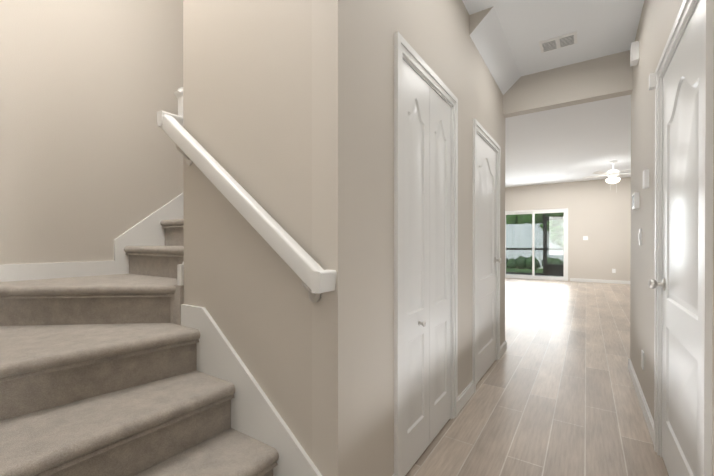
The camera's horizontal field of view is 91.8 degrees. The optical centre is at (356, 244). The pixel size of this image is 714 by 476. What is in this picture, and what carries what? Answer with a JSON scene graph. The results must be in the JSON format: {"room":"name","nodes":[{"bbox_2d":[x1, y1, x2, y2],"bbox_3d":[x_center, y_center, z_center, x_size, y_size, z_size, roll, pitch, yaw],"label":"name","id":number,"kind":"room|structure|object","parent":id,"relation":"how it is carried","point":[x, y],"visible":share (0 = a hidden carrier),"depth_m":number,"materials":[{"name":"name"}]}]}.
{"room":"home hallway","nodes":[
{"label":"home hallway","id":0,"kind":"room"},
{"bbox_2d":[0,0,183,264],"bbox_3d":[-1.229,-1.621,3.142,0.120,5.500,4.075,0,0,34],"label":"wall","id":1,"kind":"structure","parent":0,"point":[91,161],"depth_m":2.23,"materials":[{"name":"paint"}]},
{"bbox_2d":[0,192,183,281],"bbox_3d":[-1.167,-0.558,3.115,0.016,3.374,3.819,0,0,34],"label":"baseboard","id":2,"kind":"structure","parent":1,"relation":"attached to","point":[148,231],"depth_m":2.38,"materials":[{"name":"white wood"}]},
{"bbox_2d":[183,0,311,459],"bbox_3d":[-0.490,-1.614,1.563,0.855,5.500,0.120,0,0,34],"label":"wall","id":3,"kind":"structure","parent":0,"point":[247,95],"depth_m":1.46,"materials":[{"name":"paint"}]},
{"bbox_2d":[157,110,160,126],"bbox_3d":[-0.271,-1.646,2.770,0.060,2.117,2.547,0,0,34],"label":"handrail","id":4,"kind":"object","parent":3,"relation":"attached to","point":[159,112],"depth_m":1.72,"materials":[{"name":"white wood"}]},
{"bbox_2d":[161,87,336,302],"bbox_3d":[-0.510,-0.302,1.460,0.997,1.026,0.090,0,0,34],"label":"handrail","id":5,"kind":"object","parent":3,"relation":"attached to","point":[317,279],"depth_m":1.35,"materials":[{"name":"white wood"}]},
{"bbox_2d":[181,304,321,475],"bbox_3d":[-0.478,0.718,1.484,0.973,0.835,0.016,0,0,34],"label":"stair skirt board","id":6,"kind":"object","parent":3,"relation":"attached to","point":[255,414],"depth_m":1.47,"materials":[{"name":"white wood"}]},
{"bbox_2d":[312,0,502,475],"bbox_3d":[0.680,-0.288,2.452,0.120,2.840,2.885,0,0,34],"label":"wall","id":7,"kind":"structure","parent":0,"point":[353,229],"depth_m":1.38,"materials":[{"name":"paint"}]},
{"bbox_2d":[402,60,429,475],"bbox_3d":[0.308,0.118,1.790,0.071,2.009,0.360,0,0,34],"label":"closet door","id":8,"kind":"structure","parent":7,"relation":"in","point":[415,246],"depth_m":1.79,"materials":[{"name":"white wood"}]},
{"bbox_2d":[394,31,457,475],"bbox_3d":[0.361,0.113,1.972,0.120,2.041,0.762,0,0,34],"label":"door frame","id":9,"kind":"structure","parent":7,"relation":"attached to","point":[423,78],"depth_m":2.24,"materials":[{"name":"white wood"}]},
{"bbox_2d":[429,87,450,443],"bbox_3d":[0.493,0.117,2.102,0.035,2.009,0.360,0,0,34],"label":"closet door","id":10,"kind":"structure","parent":7,"relation":"in","point":[440,282],"depth_m":2.09,"materials":[{"name":"white wood"}]},
{"bbox_2d":[458,380,473,412],"bbox_3d":[0.776,1.084,2.481,0.014,0.095,0.424,0,0,34],"label":"baseboard","id":11,"kind":"structure","parent":7,"relation":"attached to","point":[465,395],"depth_m":2.47,"materials":[{"name":"white wood"}]},
{"bbox_2d":[472,118,500,391],"bbox_3d":[1.103,0.080,3.076,0.138,2.098,0.936,0,0,34],"label":"door frame","id":12,"kind":"structure","parent":7,"relation":"attached to","point":[483,133],"depth_m":2.91,"materials":[{"name":"white wood"}]},
{"bbox_2d":[476,133,501,383],"bbox_3d":[1.153,0.113,3.038,0.101,2.009,0.790,0,0,34],"label":"hall door","id":13,"kind":"structure","parent":7,"relation":"in","point":[486,260],"depth_m":3.03,"materials":[{"name":"white wood"}]},
{"bbox_2d":[500,344,503,357],"bbox_3d":[1.472,1.080,3.531,0.014,0.095,0.222,0,0,34],"label":"baseboard","id":14,"kind":"structure","parent":7,"relation":"attached to","point":[501,349],"depth_m":3.54,"materials":[{"name":"white wood"}]},
{"bbox_2d":[469,6,520,94],"bbox_3d":[1.252,-1.636,3.048,0.170,0.150,1.250,0,0,34],"label":"ceiling soffit","id":15,"kind":"structure","parent":0,"point":[487,36],"depth_m":2.86,"materials":[{"name":"paint"}]},
{"bbox_2d":[405,278,668,475],"bbox_3d":[2.674,1.173,4.679,6.300,0.100,14.120,0,0,34],"label":"floor","id":16,"kind":"structure","parent":0,"point":[554,394],"depth_m":2.50,"materials":[{"name":"beige wood"}]},
{"bbox_2d":[0,276,278,475],"bbox_3d":[-1.158,0.671,1.408,2.006,0.930,1.035,0,0,34],"label":"stair","id":17,"kind":"structure","parent":16,"relation":"on","point":[101,376],"depth_m":1.37,"materials":[{"name":"carpet"}]},
{"bbox_2d":[100,219,183,323],"bbox_3d":[-0.504,-0.409,3.226,0.968,3.075,2.899,0,0,34],"label":"stair","id":18,"kind":"structure","parent":16,"relation":"on","point":[157,264],"depth_m":2.23,"materials":[{"name":"carpet"}]},
{"bbox_2d":[462,0,643,75],"bbox_3d":[0.548,-1.753,1.127,1.247,0.100,5.470,0,0,34],"label":"ceiling","id":19,"kind":"structure","parent":0,"point":[602,28],"depth_m":2.71,"materials":[{"name":"paint"}]},
{"bbox_2d":[539,31,576,52],"bbox_3d":[1.697,-1.703,2.921,0.270,0.014,0.190,0,0,34],"label":"ceiling vent","id":20,"kind":"object","parent":19,"relation":"in","point":[568,39],"visible":1,"depth_m":2.90,"materials":[{"name":"white plastic"}]},
{"bbox_2d":[503,90,632,361],"bbox_3d":[1.873,-0.372,3.464,5.900,3.000,0.120,0,0,34],"label":"wall","id":21,"kind":"structure","parent":0,"point":[503,228],"depth_m":3.64,"materials":[{"name":"paint"}]},
{"bbox_2d":[505,177,630,280],"bbox_3d":[6.541,-0.402,10.507,5.900,3.000,0.120,0,0,34],"label":"wall","id":22,"kind":"structure","parent":0,"point":[599,213],"depth_m":10.19,"materials":[{"name":"paint"}]},
{"bbox_2d":[505,208,567,280],"bbox_3d":[5.657,-0.018,11.094,1.912,2.226,0.080,0,0,34],"label":"sliding glass door","id":23,"kind":"structure","parent":22,"relation":"in","point":[565,230],"depth_m":11.01,"materials":[{"name":"white glass"}]},
{"bbox_2d":[570,278,629,283],"bbox_3d":[7.708,1.054,9.659,3.010,0.095,0.014,0,0,34],"label":"baseboard","id":24,"kind":"structure","parent":22,"relation":"attached to","point":[600,281],"depth_m":10.07,"materials":[{"name":"white wood"}]},
{"bbox_2d":[505,95,630,187],"bbox_3d":[4.240,-1.937,7.029,6.140,0.100,8.450,0,0,34],"label":"ceiling","id":25,"kind":"structure","parent":0,"point":[575,143],"depth_m":6.43,"materials":[{"name":"paint"}]},
{"bbox_2d":[582,160,630,192],"bbox_3d":[5.804,-1.531,7.852,1.169,0.720,1.112,0,0,34],"label":"ceiling fan","id":26,"kind":"object","parent":25,"relation":"hanging from","point":[612,174],"visible":0.98,"depth_m":7.75,"materials":[{"name":"white plastic"}]},
{"bbox_2d":[503,50,632,117],"bbox_3d":[2.003,-1.617,3.372,1.062,0.510,0.120,0,0,34],"label":"header beam","id":27,"kind":"structure","parent":0,"point":[601,78],"depth_m":3.29,"materials":[{"name":"paint"}]},
{"bbox_2d":[632,0,713,475],"bbox_3d":[0.984,-0.281,0.772,0.120,2.840,5.350,0,0,34],"label":"wall","id":28,"kind":"structure","parent":0,"point":[657,21],"depth_m":2.31,"materials":[{"name":"paint"}]},
{"bbox_2d":[630,41,638,66],"bbox_3d":[2.178,-1.499,2.717,0.045,0.140,0.110,0,0,34],"label":"door chime","id":29,"kind":"object","parent":28,"relation":"attached to","point":[634,54],"visible":1,"depth_m":2.68,"materials":[{"name":"white plastic"}]},
{"bbox_2d":[632,192,639,209],"bbox_3d":[2.167,-0.339,2.693,0.032,0.120,0.160,0,0,34],"label":"alarm keypad","id":30,"kind":"object","parent":28,"relation":"attached to","point":[635,200],"visible":1,"depth_m":2.63,"materials":[{"name":"white plastic"}]},
{"bbox_2d":[638,229,641,244],"bbox_3d":[2.080,-0.059,2.548,0.014,0.120,0.075,0,0,34],"label":"hall light switch","id":31,"kind":"object","parent":28,"relation":"attached to","point":[640,236],"visible":1,"depth_m":2.52,"materials":[{"name":"white plastic"}]},
{"bbox_2d":[628,359,653,444],"bbox_3d":[2.066,1.084,2.531,0.014,0.095,1.472,0,0,34],"label":"baseboard","id":32,"kind":"structure","parent":28,"relation":"attached to","point":[649,420],"depth_m":2.35,"materials":[{"name":"white wood"}]},
{"bbox_2d":[641,350,643,369],"bbox_3d":[1.994,0.802,2.416,0.008,0.120,0.075,0,0,34],"label":"outlet","id":33,"kind":"object","parent":28,"relation":"attached to","point":[642,358],"visible":1,"depth_m":2.40,"materials":[{"name":"white plastic"}]},
{"bbox_2d":[643,169,648,188],"bbox_3d":[1.877,-0.427,2.249,0.025,0.110,0.085,0,0,34],"label":"thermostat","id":34,"kind":"object","parent":28,"relation":"attached to","point":[645,178],"visible":1,"depth_m":2.22,"materials":[{"name":"white plastic"}]},
{"bbox_2d":[649,73,654,89],"bbox_3d":[1.744,-0.966,2.047,0.025,0.080,0.050,0,0,34],"label":"sensor","id":35,"kind":"object","parent":28,"relation":"attached to","point":[651,81],"visible":0.86,"depth_m":2.03,"materials":[{"name":"white plastic"}]},
{"bbox_2d":[648,0,702,475],"bbox_3d":[1.384,0.119,1.506,0.101,2.009,0.830,0,0,34],"label":"door","id":36,"kind":"structure","parent":28,"relation":"in","point":[680,284],"depth_m":1.46,"materials":[{"name":"white wood"}]},
{"bbox_2d":[654,0,713,475],"bbox_3d":[1.438,0.087,1.474,0.138,2.098,0.976,0,0,34],"label":"door frame","id":37,"kind":"structure","parent":28,"relation":"attached to","point":[707,200],"depth_m":1.12,"materials":[{"name":"white wood"}]},
{"bbox_3d":[0.000,-1.620,2.969,0.120,5.500,2.765,0,0,34],"label":"wall","id":38,"kind":"structure","parent":0,"visible":0},
{"bbox_2d":[177,261,183,285],"bbox_3d":[-0.100,-0.557,2.958,0.030,3.374,2.901,0,0,34],"label":"baseboard","id":39,"kind":"structure","parent":38,"relation":"attached to","point":[180,274],"depth_m":1.75,"materials":[{"name":"white wood"}]},
{"label":"outside","id":40,"kind":"structure","parent":0,"visible":0},
{"bbox_2d":[506,255,562,272],"bbox_3d":[16.219,1.129,24.482,32.000,0.100,29.900,0,0,34],"label":"lawn","id":41,"kind":"structure","parent":40,"point":[516,269],"depth_m":15.14,"materials":[{"name":"green plant"}]},
{"bbox_2d":[506,223,563,268],"bbox_3d":[10.131,0.038,15.292,24.120,2.160,0.120,0,0,34],"label":"fence","id":42,"kind":"object","parent":41,"relation":"on","point":[526,239],"depth_m":16.54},
{"bbox_2d":[540,220,563,246],"bbox_3d":[9.031,-0.500,15.864,1.191,1.293,0.179,0,0,34],"label":"vine","id":43,"kind":"object","parent":42,"relation":"attached to","point":[552,230],"depth_m":15.80,"materials":[{"name":"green plant"}]},
{"bbox_2d":[506,256,563,268],"bbox_3d":[9.632,0.842,14.840,20.178,0.896,0.806,0,0,34],"label":"hedge","id":44,"kind":"object","parent":41,"relation":"on","point":[526,259],"depth_m":15.84,"materials":[{"name":"green plant"}]},
{"bbox_2d":[506,212,563,226],"bbox_3d":[11.194,-1.302,16.690,24.091,4.829,3.062,0,0,34],"label":"trees","id":45,"kind":"object","parent":41,"relation":"on","point":[528,220],"depth_m":17.34,"materials":[{"name":"green plant"}]},
{"bbox_2d":[510,274,563,276],"bbox_3d":[6.996,1.164,11.472,11.000,0.100,1.980,0,0,34],"label":"patio","id":46,"kind":"structure","parent":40,"point":[536,275],"depth_m":12.56,"materials":[{"name":"concrete"}]},
{"bbox_2d":[506,213,563,275],"bbox_3d":[7.202,-0.185,12.410,9.560,2.590,0.080,0,0,34],"label":"enclosure","id":47,"kind":"object","parent":46,"relation":"on","point":[547,267],"depth_m":12.69,"materials":[{"name":"brown metal"}]}
]}

